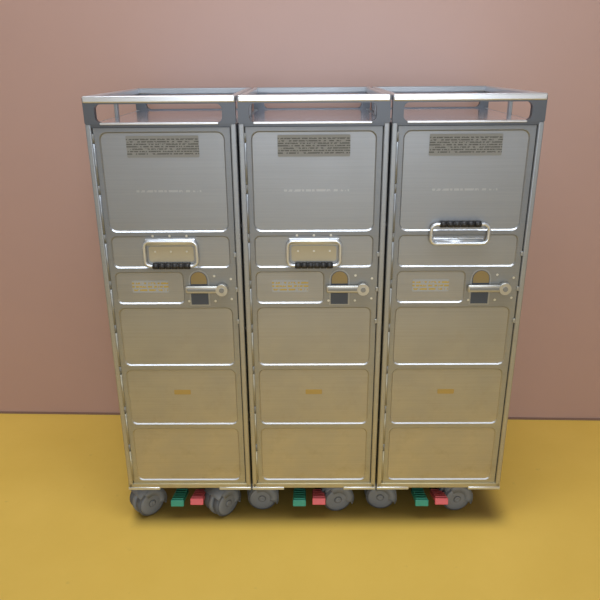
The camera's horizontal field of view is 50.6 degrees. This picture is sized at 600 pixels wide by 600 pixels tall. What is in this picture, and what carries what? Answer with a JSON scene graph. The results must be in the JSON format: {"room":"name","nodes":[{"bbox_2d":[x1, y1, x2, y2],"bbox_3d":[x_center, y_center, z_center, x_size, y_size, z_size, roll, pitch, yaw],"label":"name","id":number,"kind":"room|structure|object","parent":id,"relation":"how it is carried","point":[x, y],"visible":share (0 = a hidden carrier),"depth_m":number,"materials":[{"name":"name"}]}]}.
{"room":"plain studio room","nodes":[
{"label":"plain studio room","id":0,"kind":"room"},
{"bbox_2d":[0,0,599,420],"bbox_3d":[0.043,-1.040,1.603,6.000,3.000,0.104,0,20,2],"label":"wall","id":1,"kind":"structure","parent":0,"point":[56,353],"depth_m":1.74,"materials":[{"name":"paint"}]},
{"bbox_2d":[0,414,599,599],"bbox_3d":[-0.027,1.211,-0.070,6.000,0.050,4.813,0,20,2],"label":"floor","id":2,"kind":"structure","parent":0,"point":[70,528],"depth_m":1.55,"materials":[{"name":"plastic"}]},
{"bbox_2d":[81,87,251,515],"bbox_3d":[-0.281,0.009,1.620,0.319,1.031,0.444,0,20,1],"label":"trolley","id":3,"kind":"object","parent":2,"relation":"on","point":[166,183],"visible":0.9,"depth_m":1.40,"materials":[{"name":"metal"}]},
{"bbox_2d":[237,87,390,510],"bbox_3d":[0.022,0.008,1.617,0.325,1.031,0.444,0,20,1],"label":"trolley","id":4,"kind":"object","parent":2,"relation":"on","point":[314,180],"visible":0.99,"depth_m":1.40,"materials":[{"name":"metal"}]},
{"bbox_2d":[365,86,547,509],"bbox_3d":[0.329,0.007,1.615,0.325,1.031,0.444,0,20,1],"label":"trolley","id":5,"kind":"object","parent":2,"relation":"on","point":[462,181],"visible":0.91,"depth_m":1.39,"materials":[{"name":"metal"}]}
]}

